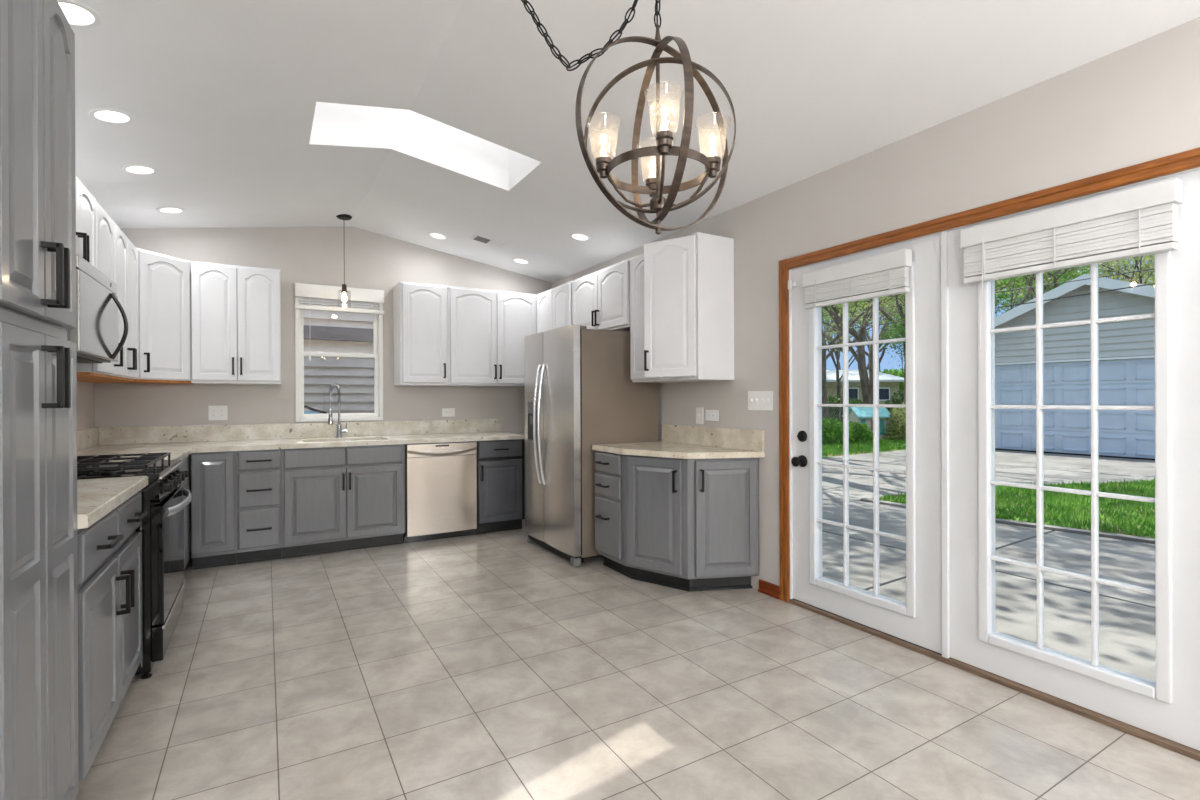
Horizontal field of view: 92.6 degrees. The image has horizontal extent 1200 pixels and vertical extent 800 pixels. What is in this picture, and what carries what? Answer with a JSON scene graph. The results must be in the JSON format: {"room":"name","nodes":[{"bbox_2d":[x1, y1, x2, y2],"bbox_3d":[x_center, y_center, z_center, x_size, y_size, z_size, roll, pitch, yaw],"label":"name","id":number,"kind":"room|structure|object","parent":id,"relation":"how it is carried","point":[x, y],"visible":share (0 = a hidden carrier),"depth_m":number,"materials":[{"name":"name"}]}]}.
{"room":"kitchen","nodes":[
{"label":"kitchen","id":0,"kind":"room"},
{"bbox_2d":[77,381,94,429],"bbox_3d":[-1.861,-0.045,0.766,0.160,2.601,8.400,0,0,-30],"label":"wall","id":1,"kind":"structure","parent":0,"point":[85,390],"depth_m":4.20,"materials":[{"name":"paint"}]},
{"bbox_2d":[76,177,95,267],"bbox_3d":[-2.638,-0.858,2.655,0.402,0.457,0.753,0,0,-30],"label":"upper cabinet","id":2,"kind":"object","parent":1,"relation":"attached to","point":[85,201],"visible":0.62,"depth_m":2.84,"materials":[{"name":"white paint"}]},
{"bbox_2d":[66,254,128,362],"bbox_3d":[-2.587,-0.411,2.684,0.519,0.433,0.751,0,0,-30],"label":"microwave","id":3,"kind":"object","parent":2,"relation":"attached to","point":[95,334],"visible":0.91,"depth_m":2.70,"materials":[{"name":"grey metal"}]},
{"bbox_2d":[77,427,98,450],"bbox_3d":[-3.446,0.280,3.666,0.022,0.136,1.791,0,0,-30],"label":"backsplash","id":4,"kind":"structure","parent":1,"relation":"attached to","point":[86,438],"depth_m":4.16,"materials":[{"name":"stone"}]},
{"bbox_2d":[76,201,122,377],"bbox_3d":[-2.936,-0.609,3.168,0.402,0.954,0.428,0,0,-30],"label":"upper cabinet","id":5,"kind":"object","parent":1,"relation":"attached to","point":[105,260],"visible":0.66,"depth_m":3.21,"materials":[{"name":"white paint"}]},
{"bbox_2d":[77,223,138,380],"bbox_3d":[-3.231,-0.609,3.673,0.402,0.954,0.736,0,0,-30],"label":"upper cabinet","id":6,"kind":"object","parent":1,"relation":"attached to","point":[125,252],"visible":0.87,"depth_m":3.74,"materials":[{"name":"white paint"}]},
{"bbox_2d":[79,247,193,383],"bbox_3d":[-3.473,-0.609,4.317,0.637,0.954,0.629,0,0,-30],"label":"upper cabinet","id":7,"kind":"object","parent":1,"relation":"attached to","point":[164,281],"visible":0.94,"depth_m":4.25,"materials":[{"name":"white paint"}]},
{"bbox_2d":[95,226,551,551],"bbox_3d":[-2.262,-0.198,5.488,4.230,2.896,0.160,0,0,-30],"label":"wall","id":8,"kind":"structure","parent":0,"point":[308,255],"depth_m":5.16,"materials":[{"name":"paint"}]},
{"bbox_2d":[208,405,227,420],"bbox_3d":[-3.220,0.109,4.830,0.135,0.125,0.010,0,0,-30],"label":"wall outlet","id":9,"kind":"object","parent":8,"relation":"attached to","point":[214,412],"visible":1,"depth_m":4.83,"materials":[{"name":"white plastic"}]},
{"bbox_2d":[191,261,280,384],"bbox_3d":[-2.997,-0.611,4.745,0.612,0.954,0.384,0,0,-30],"label":"upper cabinet","id":10,"kind":"object","parent":8,"relation":"attached to","point":[236,310],"visible":1,"depth_m":4.61,"materials":[{"name":"white paint"}]},
{"bbox_2d":[99,419,500,444],"bbox_3d":[-2.467,0.274,5.262,3.275,0.136,0.021,0,0,-30],"label":"backsplash","id":11,"kind":"structure","parent":8,"relation":"attached to","point":[189,433],"depth_m":5.05,"materials":[{"name":"stone"}]},
{"bbox_2d":[295,297,382,421],"bbox_3d":[-2.431,-0.422,5.355,0.743,1.235,0.140,0,0,-30],"label":"window","id":12,"kind":"structure","parent":8,"relation":"in","point":[377,318],"depth_m":5.33,"materials":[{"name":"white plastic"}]},
{"bbox_2d":[295,283,383,360],"bbox_3d":[-2.381,-0.696,5.269,0.751,0.692,0.058,0,0,-30],"label":"window blind","id":13,"kind":"object","parent":12,"relation":"attached to","point":[304,290],"visible":1,"depth_m":5.24,"materials":[{"name":"white fabric"}]},
{"bbox_2d":[393,281,447,385],"bbox_3d":[-1.713,-0.617,5.494,0.442,0.954,0.384,0,0,-30],"label":"upper cabinet","id":14,"kind":"object","parent":8,"relation":"attached to","point":[420,310],"visible":1,"depth_m":5.37,"materials":[{"name":"white paint"}]},
{"bbox_2d":[442,408,454,416],"bbox_3d":[-1.538,0.126,5.812,0.130,0.085,0.010,0,0,-30],"label":"wall outlet","id":15,"kind":"object","parent":8,"relation":"attached to","point":[446,412],"visible":1,"depth_m":5.81,"materials":[{"name":"white plastic"}]},
{"bbox_2d":[445,286,536,386],"bbox_3d":[-1.119,-0.620,5.841,0.930,0.954,0.384,0,0,-30],"label":"upper cabinet","id":16,"kind":"object","parent":8,"relation":"attached to","point":[488,329],"visible":0.96,"depth_m":5.68,"materials":[{"name":"white paint"}]},
{"bbox_2d":[71,0,1199,282],"bbox_3d":[-0.109,-1.466,1.790,3.910,0.324,8.400,0,0,-30],"label":"ceiling","id":17,"kind":"structure","parent":0,"point":[222,96],"depth_m":2.74,"materials":[{"name":"paint"}]},
{"bbox_2d":[57,0,102,27],"bbox_3d":[-1.934,-1.439,2.091,0.179,0.091,0.181,0,0,-25],"label":"recessed light","id":18,"kind":"object","parent":17,"relation":"in","point":[78,15],"visible":0.65,"depth_m":2.14,"materials":[{"name":"white plastic"}]},
{"bbox_2d":[88,108,134,123],"bbox_3d":[-2.415,-1.432,2.835,0.179,0.091,0.181,0,0,-25],"label":"recessed light","id":19,"kind":"object","parent":17,"relation":"in","point":[106,115],"visible":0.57,"depth_m":2.87,"materials":[{"name":"white plastic"}]},
{"bbox_2d":[121,164,158,174],"bbox_3d":[-2.803,-1.431,3.491,0.179,0.091,0.181,0,0,-25],"label":"recessed light","id":20,"kind":"object","parent":17,"relation":"in","point":[136,169],"visible":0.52,"depth_m":3.52,"materials":[{"name":"white plastic"}]},
{"bbox_2d":[156,207,185,213],"bbox_3d":[-3.189,-1.440,4.259,0.179,0.091,0.181,0,0,-25],"label":"recessed light","id":21,"kind":"object","parent":17,"relation":"in","point":[168,210],"visible":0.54,"depth_m":4.30,"materials":[{"name":"white plastic"}]},
{"bbox_2d":[336,214,351,301],"bbox_3d":[-2.238,-1.212,5.012,0.128,0.794,0.128,0,0,-30],"label":"pendant light","id":22,"kind":"object","parent":17,"relation":"hanging from","point":[341,216],"visible":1,"depth_m":5.00,"materials":[{"name":"black metal"}]},
{"bbox_2d":[309,102,540,190],"bbox_3d":[-1.067,-1.951,3.546,1.304,0.901,0.597,0,0,-30],"label":"skylight","id":23,"kind":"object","parent":17,"relation":"attached to","point":[408,132],"depth_m":3.79,"materials":[{"name":"paint"}]},
{"bbox_2d":[471,235,508,247],"bbox_3d":[-1.014,-1.457,5.272,0.316,0.055,0.150,0,0,-30],"label":"ceiling vent","id":24,"kind":"object","parent":17,"relation":"in","point":[479,238],"visible":1,"depth_m":5.25,"materials":[{"name":"white plastic"}]},
{"bbox_2d":[569,233,590,240],"bbox_3d":[-0.170,-1.409,4.854,0.180,0.091,0.181,0,0,4],"label":"recessed light","id":25,"kind":"object","parent":17,"relation":"in","point":[576,236],"visible":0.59,"depth_m":4.90,"materials":[{"name":"white plastic"}]},
{"bbox_2d":[521,0,735,234],"bbox_3d":[-0.004,-1.022,1.604,0.747,1.146,0.411,0,0,17],"label":"orb chandelier","id":26,"kind":"object","parent":17,"relation":"hanging from","point":[654,187],"visible":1,"depth_m":1.55,"materials":[{"name":"brown metal"}]},
{"bbox_2d":[586,121,620,177],"bbox_3d":[0.010,-0.681,1.556,0.097,0.152,0.097,0,0,-30],"label":"shade","id":27,"kind":"object","parent":26,"relation":"attached to","point":[604,165],"depth_m":1.54,"materials":[{"name":"clear glass"}]},
{"bbox_2d":[637,147,665,196],"bbox_3d":[0.158,-0.681,1.704,0.097,0.152,0.097,0,0,-30],"label":"shade","id":28,"kind":"object","parent":26,"relation":"attached to","point":[650,188],"depth_m":1.69,"materials":[{"name":"clear glass"}]},
{"bbox_2d":[645,93,683,154],"bbox_3d":[0.158,-0.681,1.408,0.097,0.152,0.097,0,0,-30],"label":"shade","id":29,"kind":"object","parent":26,"relation":"attached to","point":[664,139],"depth_m":1.40,"materials":[{"name":"clear glass"}]},
{"bbox_2d":[694,120,730,177],"bbox_3d":[0.306,-0.682,1.557,0.097,0.152,0.097,0,0,-30],"label":"shade","id":30,"kind":"object","parent":26,"relation":"attached to","point":[712,166],"depth_m":1.54,"materials":[{"name":"clear glass"}]},
{"bbox_2d":[75,519,1199,799],"bbox_3d":[-0.098,1.317,1.795,4.230,0.140,8.720,0,0,-30],"label":"floor","id":31,"kind":"structure","parent":0,"point":[491,665],"depth_m":2.35,"materials":[{"name":"tile"}]},
{"bbox_2d":[0,0,78,799],"bbox_3d":[-1.655,0.084,1.278,0.700,2.340,0.566,0,0,-30],"label":"tall cabinet","id":32,"kind":"object","parent":31,"relation":"on","point":[39,744],"visible":1,"depth_m":1.39,"materials":[{"name":"grey paint"}]},
{"bbox_2d":[77,492,146,780],"bbox_3d":[-2.053,0.820,1.965,0.700,0.869,1.013,0,0,-30],"label":"base cabinet","id":33,"kind":"object","parent":31,"relation":"on","point":[110,649],"visible":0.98,"depth_m":1.98,"materials":[{"name":"grey paint"}]},
{"bbox_2d":[77,476,147,528],"bbox_3d":[-2.065,0.295,1.957,0.684,0.170,1.013,0,0,-30],"label":"countertop","id":34,"kind":"structure","parent":33,"relation":"on","point":[98,497],"depth_m":2.08,"materials":[{"name":"stone"}]},
{"bbox_2d":[77,452,191,678],"bbox_3d":[-2.452,0.773,2.762,0.780,0.963,0.758,0,0,-30],"label":"gas range","id":35,"kind":"object","parent":31,"relation":"on","point":[162,529],"visible":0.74,"depth_m":2.64,"materials":[{"name":"black metal"}]},
{"bbox_2d":[77,459,180,479],"bbox_3d":[-2.486,0.348,2.743,0.700,0.023,0.757,0,0,-30],"label":"cooktop","id":36,"kind":"object","parent":35,"relation":"in","point":[162,469],"depth_m":2.66,"materials":[{"name":"black metal"}]},
{"bbox_2d":[179,455,189,569],"bbox_3d":[-2.973,0.821,3.541,0.700,0.869,1.089,0,0,-30],"label":"base cabinet","id":37,"kind":"object","parent":31,"relation":"on","point":[184,466],"visible":0.03,"depth_m":4.00,"materials":[{"name":"grey paint"}]},
{"bbox_2d":[191,451,236,569],"bbox_3d":[-3.027,0.820,4.529,0.275,0.869,0.705,0,0,-30],"label":"base cabinet","id":38,"kind":"object","parent":31,"relation":"on","point":[213,474],"visible":0.96,"depth_m":4.23,"materials":[{"name":"grey paint"}]},
{"bbox_2d":[236,449,281,563],"bbox_3d":[-2.767,0.819,4.657,0.300,0.869,0.746,0,0,-30],"label":"base cabinet","id":39,"kind":"object","parent":31,"relation":"on","point":[258,472],"visible":1,"depth_m":4.37,"materials":[{"name":"grey paint"}]},
{"bbox_2d":[281,444,404,557],"bbox_3d":[-2.236,0.816,4.967,0.926,0.869,0.746,0,0,-30],"label":"base cabinet","id":40,"kind":"object","parent":31,"relation":"on","point":[335,499],"visible":1,"depth_m":4.67,"materials":[{"name":"grey paint"}]},
{"bbox_2d":[403,441,476,542],"bbox_3d":[-1.539,0.814,5.329,0.630,0.866,0.624,0,0,-30],"label":"dishwasher","id":41,"kind":"object","parent":31,"relation":"on","point":[440,478],"visible":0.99,"depth_m":5.06,"materials":[{"name":"silver metal"}]},
{"bbox_2d":[475,439,524,533],"bbox_3d":[-1.080,0.810,5.642,0.468,0.869,0.746,0,0,-30],"label":"base cabinet","id":42,"kind":"object","parent":31,"relation":"on","point":[500,464],"visible":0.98,"depth_m":5.35,"materials":[{"name":"grey paint"}]},
{"bbox_2d":[77,419,524,461],"bbox_3d":[-2.031,0.292,4.492,3.299,0.174,1.791,0,0,-30],"label":"countertop","id":43,"kind":"structure","parent":42,"relation":"on","point":[181,441],"depth_m":4.85,"materials":[{"name":"stone"}]},
{"bbox_2d":[328,384,346,437],"bbox_3d":[-2.367,0.098,5.127,0.086,0.488,0.247,0,0,10],"label":"kitchen faucet","id":44,"kind":"object","parent":43,"relation":"on","point":[340,431],"visible":1,"depth_m":5.18,"materials":[{"name":"silver metal"}]},
{"bbox_2d":[525,325,657,567],"bbox_3d":[-0.126,0.343,4.795,0.843,1.800,0.923,0,0,-30],"label":"refrigerator","id":45,"kind":"object","parent":31,"relation":"on","point":[581,393],"visible":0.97,"depth_m":4.42,"materials":[{"name":"silver metal"}]},
{"bbox_2d":[595,451,758,591],"bbox_3d":[0.479,0.807,3.980,0.696,0.869,1.039,0,0,-30],"label":"base cabinet","id":46,"kind":"object","parent":31,"relation":"on","point":[689,525],"visible":0.99,"depth_m":3.70,"materials":[{"name":"grey paint"}]},
{"bbox_2d":[592,424,764,458],"bbox_3d":[0.499,0.284,3.980,0.664,0.174,1.080,0,0,-30],"label":"countertop","id":47,"kind":"structure","parent":46,"relation":"on","point":[678,441],"depth_m":3.93,"materials":[{"name":"beige stone"}]},
{"bbox_2d":[552,17,1199,589],"bbox_3d":[1.654,-0.047,2.819,0.160,2.572,8.400,0,0,-30],"label":"wall","id":48,"kind":"structure","parent":0,"point":[1139,102],"depth_m":2.77,"materials":[{"name":"paint"}]},
{"bbox_2d":[537,281,572,332],"bbox_3d":[-0.338,-0.623,5.684,0.382,0.954,0.798,0,0,-30],"label":"upper cabinet","id":49,"kind":"object","parent":48,"relation":"attached to","point":[554,305],"visible":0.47,"depth_m":5.56,"materials":[{"name":"white paint"}]},
{"bbox_2d":[572,258,630,331],"bbox_3d":[0.109,-0.837,4.917,0.382,0.527,0.970,0,0,-30],"label":"upper cabinet","id":50,"kind":"object","parent":48,"relation":"attached to","point":[601,298],"visible":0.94,"depth_m":4.74,"materials":[{"name":"white paint"}]},
{"bbox_2d":[630,232,733,382],"bbox_3d":[0.488,-0.619,4.120,0.532,0.964,0.784,0,0,-30],"label":"upper cabinet","id":51,"kind":"object","parent":48,"relation":"attached to","point":[682,288],"visible":1,"depth_m":3.85,"materials":[{"name":"white paint"}]},
{"bbox_2d":[696,407,702,423],"bbox_3d":[0.731,0.115,4.225,0.016,0.125,0.078,0,0,-30],"label":"light switch","id":52,"kind":"object","parent":48,"relation":"attached to","point":[699,410],"visible":1,"depth_m":4.22,"materials":[{"name":"white plastic"}]},
{"bbox_2d":[706,410,718,420],"bbox_3d":[0.802,0.110,4.109,0.010,0.078,0.135,0,0,-30],"label":"wall outlet","id":53,"kind":"object","parent":48,"relation":"attached to","point":[711,415],"visible":1,"depth_m":4.10,"materials":[{"name":"white plastic"}]},
{"bbox_2d":[662,424,764,451],"bbox_3d":[0.776,0.263,4.142,0.022,0.136,1.080,0,0,-30],"label":"backsplash","id":54,"kind":"structure","parent":48,"relation":"attached to","point":[743,439],"depth_m":4.04,"materials":[{"name":"beige stone"}]},
{"bbox_2d":[748,391,772,410],"bbox_3d":[1.039,0.006,3.695,0.016,0.123,0.208,0,0,-30],"label":"light switch","id":55,"kind":"object","parent":48,"relation":"attached to","point":[757,400],"visible":1,"depth_m":3.69,"materials":[{"name":"white plastic"}]},
{"bbox_2d":[758,579,779,598],"bbox_3d":[1.075,1.201,3.639,0.025,0.078,0.178,0,0,-30],"label":"baseboard","id":56,"kind":"structure","parent":48,"relation":"attached to","point":[765,587],"depth_m":3.63,"materials":[{"name":"brown wood"}]},
{"bbox_2d":[779,259,789,601],"bbox_3d":[1.134,0.189,3.532,0.023,2.102,0.067,0,0,-30],"label":"trim","id":57,"kind":"structure","parent":48,"relation":"attached to","point":[784,520],"depth_m":3.52,"materials":[{"name":"brown wood"}]},
{"bbox_2d":[802,249,911,358],"bbox_3d":[1.363,-0.490,3.099,0.061,0.510,0.633,0,0,-30],"label":"door blind","id":58,"kind":"object","parent":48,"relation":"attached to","point":[887,274],"visible":1,"depth_m":3.05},
{"bbox_2d":[788,234,941,654],"bbox_3d":[1.397,0.220,3.122,0.134,2.031,0.912,0,0,-30],"label":"door","id":59,"kind":"structure","parent":48,"relation":"in","point":[917,621],"depth_m":3.03,"materials":[{"name":"white paint"}]},
{"bbox_2d":[786,147,1199,269],"bbox_3d":[1.647,-0.830,2.645,0.023,0.065,1.985,0,0,-30],"label":"trim","id":60,"kind":"structure","parent":48,"relation":"attached to","point":[1190,159],"depth_m":2.41,"materials":[{"name":"brown wood"}]},
{"bbox_2d":[789,167,1199,657],"bbox_3d":[1.713,0.217,2.720,0.160,2.045,1.940,0,0,-30],"label":"trim","id":61,"kind":"structure","parent":48,"relation":"attached to","point":[944,234],"depth_m":2.71,"materials":[{"name":"white paint"}]},
{"bbox_2d":[789,599,1199,760],"bbox_3d":[1.712,1.229,2.719,0.172,0.020,1.940,0,0,-30],"label":"threshold","id":62,"kind":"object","parent":48,"relation":"attached to","point":[1180,749],"depth_m":2.42,"materials":[{"name":"brown wood"}]},
{"bbox_2d":[960,178,1182,348],"bbox_3d":[1.829,-0.496,2.293,0.071,0.540,0.715,0,0,-30],"label":"door blind","id":63,"kind":"object","parent":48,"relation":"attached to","point":[1143,220],"visible":1,"depth_m":2.22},
{"bbox_2d":[948,170,1199,751],"bbox_3d":[1.897,0.220,2.328,0.071,2.031,0.907,0,0,-30],"label":"door","id":64,"kind":"structure","parent":48,"relation":"in","point":[1168,708],"depth_m":2.24,"materials":[{"name":"white paint"}]},
{"label":"outside","id":65,"kind":"structure","parent":0,"visible":0},
{"bbox_2d":[823,268,1154,315],"bbox_3d":[11.861,-2.851,10.403,0.022,0.442,22.001,0,0,-30],"label":"overhead wire","id":66,"kind":"object","parent":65,"point":[1153,268],"visible":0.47,"depth_m":13.08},
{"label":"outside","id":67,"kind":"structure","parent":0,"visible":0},
{"bbox_2d":[824,283,1154,331],"bbox_3d":[8.337,-2.016,9.503,0.022,0.582,20.026,0,0,-27],"label":"overhead wire","id":68,"kind":"object","parent":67,"point":[1150,283],"visible":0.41,"depth_m":10.14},
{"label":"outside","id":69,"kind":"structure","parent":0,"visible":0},
{"bbox_2d":[822,450,1155,681],"bbox_3d":[9.690,1.383,3.111,14.000,0.050,23.600,0,0,-30],"label":"driveway","id":70,"kind":"structure","parent":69,"point":[1127,630],"depth_m":4.88,"materials":[{"name":"concrete"}]},
{"bbox_2d":[823,454,1155,607],"bbox_3d":[6.248,1.367,5.386,10.213,0.002,15.001,0,0,-30],"label":"joint","id":71,"kind":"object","parent":70,"relation":"in","point":[894,580],"depth_m":4.52,"materials":[{"name":"grey concrete"}]},
{"bbox_2d":[860,498,1154,543],"bbox_3d":[6.749,1.354,3.337,0.275,0.030,10.987,0,0,-35],"label":"kerb","id":72,"kind":"object","parent":70,"relation":"on","point":[1002,521],"visible":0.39,"depth_m":5.98,"materials":[{"name":"concrete"}]},
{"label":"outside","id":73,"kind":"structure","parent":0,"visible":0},
{"bbox_3d":[11.507,1.473,29.881,130.000,0.270,140.000,0,0,-30],"label":"ground","id":74,"kind":"structure","parent":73,"visible":0},
{"bbox_2d":[303,298,373,413],"bbox_3d":[-4.551,-0.974,9.966,11.600,4.750,4.800,0,0,-30],"label":"house","id":75,"kind":"structure","parent":74,"relation":"on","point":[324,331],"depth_m":8.22,"materials":[{"name":"beige"}]},
{"bbox_2d":[822,301,897,400],"bbox_3d":[15.836,-3.724,37.410,6.702,10.290,5.778,0,0,24],"label":"tree","id":76,"kind":"object","parent":74,"relation":"on","point":[826,320],"visible":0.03,"depth_m":37.98,"materials":[{"name":"green plant"}]},
{"bbox_2d":[826,303,895,369],"bbox_3d":[22.423,-5.856,51.262,9.494,14.578,8.186,0,0,-22],"label":"tree","id":77,"kind":"object","parent":74,"relation":"on","point":[835,351],"visible":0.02,"depth_m":51.84,"materials":[{"name":"green plant"}]},
{"bbox_2d":[822,294,904,359],"bbox_3d":[14.742,-4.558,35.835,10.406,11.952,8.593,0,0,9],"label":"tree","id":78,"kind":"object","parent":74,"relation":"on","point":[885,305],"visible":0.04,"depth_m":35.67,"materials":[{"name":"green plant"}]},
{"bbox_2d":[826,370,903,403],"bbox_3d":[18.498,-0.622,47.499,10.200,3.750,8.000,0,0,0],"label":"house","id":79,"kind":"structure","parent":74,"relation":"on","point":[888,384],"depth_m":44.00,"materials":[{"name":"metal"}]},
{"bbox_2d":[853,313,898,371],"bbox_3d":[29.174,-8.068,58.108,15.235,19.030,9.956,0,0,11],"label":"tree","id":80,"kind":"object","parent":74,"relation":"on","point":[866,333],"visible":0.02,"depth_m":55.59,"materials":[{"name":"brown plant"}]},
{"bbox_2d":[880,368,903,396],"bbox_3d":[28.936,-0.889,55.964,14.168,4.659,6.312,0,0,-30],"label":"bush","id":81,"kind":"object","parent":74,"relation":"on","point":[894,372],"visible":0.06,"depth_m":54.74,"materials":[{"name":"green plant"}]},
{"bbox_2d":[870,481,1154,538],"bbox_3d":[9.099,1.360,4.706,6.350,0.035,10.950,0,0,-30],"label":"bed","id":82,"kind":"object","parent":74,"relation":"on","point":[1027,515],"visible":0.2,"depth_m":6.76,"materials":[{"name":"plant"}]},
{"bbox_2d":[879,478,1154,537],"bbox_3d":[8.331,1.309,5.931,6.128,0.100,8.276,0,0,-30],"label":"grass strip","id":83,"kind":"object","parent":82,"relation":"on","point":[1128,508],"visible":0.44,"depth_m":7.11,"materials":[{"name":"green plant"}]},
{"bbox_2d":[995,266,1087,314],"bbox_3d":[34.455,-5.895,46.699,9.494,14.578,8.186,0,0,43],"label":"tree","id":84,"kind":"object","parent":74,"relation":"on","point":[998,298],"visible":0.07,"depth_m":46.14,"materials":[{"name":"green plant"}]},
{"bbox_2d":[995,267,1088,309],"bbox_3d":[21.416,-4.775,29.451,8.098,12.434,6.982,0,0,-42],"label":"tree","id":85,"kind":"object","parent":74,"relation":"on","point":[1023,279],"visible":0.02,"depth_m":29.57,"materials":[{"name":"green plant"}]},
{"bbox_2d":[995,267,1105,311],"bbox_3d":[37.930,-6.329,49.087,10.052,15.435,8.667,0,0,12],"label":"tree","id":86,"kind":"object","parent":74,"relation":"on","point":[1078,273],"visible":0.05,"depth_m":48.90,"materials":[{"name":"green plant"}]},
{"bbox_2d":[995,274,1154,459],"bbox_3d":[14.567,-0.820,15.283,7.520,4.280,7.700,0,0,-30],"label":"garage","id":87,"kind":"structure","parent":74,"relation":"on","point":[1126,349],"depth_m":13.82,"materials":[{"name":"plastic"}]},
{"bbox_2d":[995,255,1154,301],"bbox_3d":[19.277,-4.801,24.528,10.839,12.450,8.951,0,0,-45],"label":"tree","id":88,"kind":"object","parent":74,"relation":"on","point":[1054,277],"visible":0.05,"depth_m":23.38,"materials":[{"name":"green plant"}]},
{"bbox_2d":[1002,255,1154,307],"bbox_3d":[39.976,-7.105,45.485,12.174,16.932,14.741,0,0,-32],"label":"tree","id":89,"kind":"object","parent":74,"relation":"on","point":[1151,255],"visible":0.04,"depth_m":43.11,"materials":[{"name":"green plant"}]},
{"bbox_2d":[1015,255,1154,300],"bbox_3d":[25.890,-4.932,25.335,13.013,12.710,8.564,0,0,3],"label":"tree","id":90,"kind":"object","parent":74,"relation":"on","point":[1141,265],"visible":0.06,"depth_m":26.95,"materials":[{"name":"green plant"}]},
{"bbox_2d":[1058,255,1154,285],"bbox_3d":[42.384,-7.574,45.093,14.389,17.988,9.403,0,0,-21],"label":"tree","id":91,"kind":"object","parent":74,"relation":"on","point":[1124,271],"visible":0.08,"depth_m":42.75,"materials":[{"name":"green plant"}]},
{"bbox_2d":[1088,254,1154,286],"bbox_3d":[27.381,-5.172,25.667,6.784,13.226,10.613,0,0,-33],"label":"tree","id":92,"kind":"object","parent":74,"relation":"on","point":[1147,256],"visible":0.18,"depth_m":28.26,"materials":[{"name":"green plant"}]},
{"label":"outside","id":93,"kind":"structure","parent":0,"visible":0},
{"bbox_2d":[822,436,905,457],"bbox_3d":[13.975,1.329,24.278,33.887,0.038,9.906,0,0,-41],"label":"ground","id":94,"kind":"structure","parent":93,"point":[829,455],"depth_m":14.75,"materials":[{"name":"green plant"}]},
{"bbox_2d":[822,418,855,445],"bbox_3d":[6.880,0.968,17.603,1.821,0.883,1.858,0,0,-30],"label":"bush","id":95,"kind":"object","parent":94,"relation":"on","point":[832,433],"visible":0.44,"depth_m":17.10,"materials":[{"name":"green plant"}]},
{"bbox_2d":[827,394,862,416],"bbox_3d":[11.974,0.545,30.976,11.096,1.698,3.584,0,0,-30],"label":"bush","id":96,"kind":"object","parent":94,"relation":"on","point":[836,399],"visible":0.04,"depth_m":30.72,"materials":[{"name":"green plant"}]},
{"bbox_2d":[822,298,872,418],"bbox_3d":[7.367,-3.531,20.471,8.671,9.960,7.161,0,0,-27],"label":"tree","id":97,"kind":"object","parent":94,"relation":"on","point":[824,384],"visible":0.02,"depth_m":20.50,"materials":[{"name":"green plant"}]},
{"bbox_2d":[822,297,879,403],"bbox_3d":[7.545,-4.064,20.165,8.887,11.101,5.808,0,0,37],"label":"tree","id":98,"kind":"object","parent":94,"relation":"on","point":[867,396],"visible":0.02,"depth_m":20.98,"materials":[{"name":"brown plant"}]},
{"bbox_2d":[822,296,894,357],"bbox_3d":[9.407,-2.845,24.543,5.585,8.575,4.815,0,0,-16],"label":"tree","id":99,"kind":"object","parent":94,"relation":"on","point":[831,350],"visible":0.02,"depth_m":24.88,"materials":[{"name":"green plant"}]},
{"bbox_2d":[849,421,872,442],"bbox_3d":[7.890,1.016,17.801,1.258,0.774,1.238,0,0,-30],"label":"bush","id":100,"kind":"object","parent":94,"relation":"on","point":[862,434],"visible":0.57,"depth_m":17.45,"materials":[{"name":"green plant"}]},
{"bbox_2d":[822,293,904,422],"bbox_3d":[12.515,-4.293,27.439,9.972,11.454,8.235,0,0,-19],"label":"tree","id":101,"kind":"object","parent":94,"relation":"on","point":[870,314],"visible":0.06,"depth_m":27.81,"materials":[{"name":"green plant"}]},
{"bbox_2d":[824,293,904,395],"bbox_3d":[15.648,-4.555,31.684,10.406,11.952,8.593,0,0,-31],"label":"tree","id":102,"kind":"object","parent":94,"relation":"on","point":[870,354],"visible":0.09,"depth_m":31.43,"materials":[{"name":"green plant"}]},
{"bbox_2d":[842,407,892,439],"bbox_3d":[8.953,0.775,19.201,1.184,1.120,1.056,0,0,-5],"label":"playhouse","id":103,"kind":"object","parent":94,"relation":"on","point":[863,415],"visible":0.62,"depth_m":18.82,"materials":[{"name":"teal plastic"}]},
{"bbox_2d":[868,306,905,375],"bbox_3d":[12.193,-1.267,21.809,3.462,5.316,2.985,0,0,9],"label":"tree","id":104,"kind":"object","parent":94,"relation":"on","point":[893,331],"visible":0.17,"depth_m":21.83,"materials":[{"name":"green plant"}]},
{"bbox_2d":[882,402,905,439],"bbox_3d":[9.939,0.726,18.595,1.436,1.330,1.442,0,0,-10],"label":"bush","id":105,"kind":"object","parent":94,"relation":"on","point":[895,431],"visible":0.55,"depth_m":18.52,"materials":[{"name":"green plant"}]},
{"bbox_2d":[885,387,903,421],"bbox_3d":[15.497,0.182,27.006,6.046,2.354,3.324,0,0,-30],"label":"bush","id":106,"kind":"object","parent":94,"relation":"on","point":[899,400],"visible":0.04,"depth_m":26.39,"materials":[{"name":"green plant"}]},
{"bbox_2d":[830,276,1021,408],"bbox_3d":[10.693,-4.024,21.707,11.238,10.977,7.396,0,0,20],"label":"tree","id":107,"kind":"object","parent":94,"relation":"on","point":[899,308],"visible":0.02,"depth_m":21.90,"materials":[{"name":"green plant"}]},
{"bbox_2d":[882,259,1153,306],"bbox_3d":[17.975,-4.340,26.089,11.830,11.555,7.786,0,0,-5],"label":"tree","id":108,"kind":"object","parent":94,"relation":"on","point":[1031,278],"visible":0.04,"depth_m":24.75,"materials":[{"name":"green plant"}]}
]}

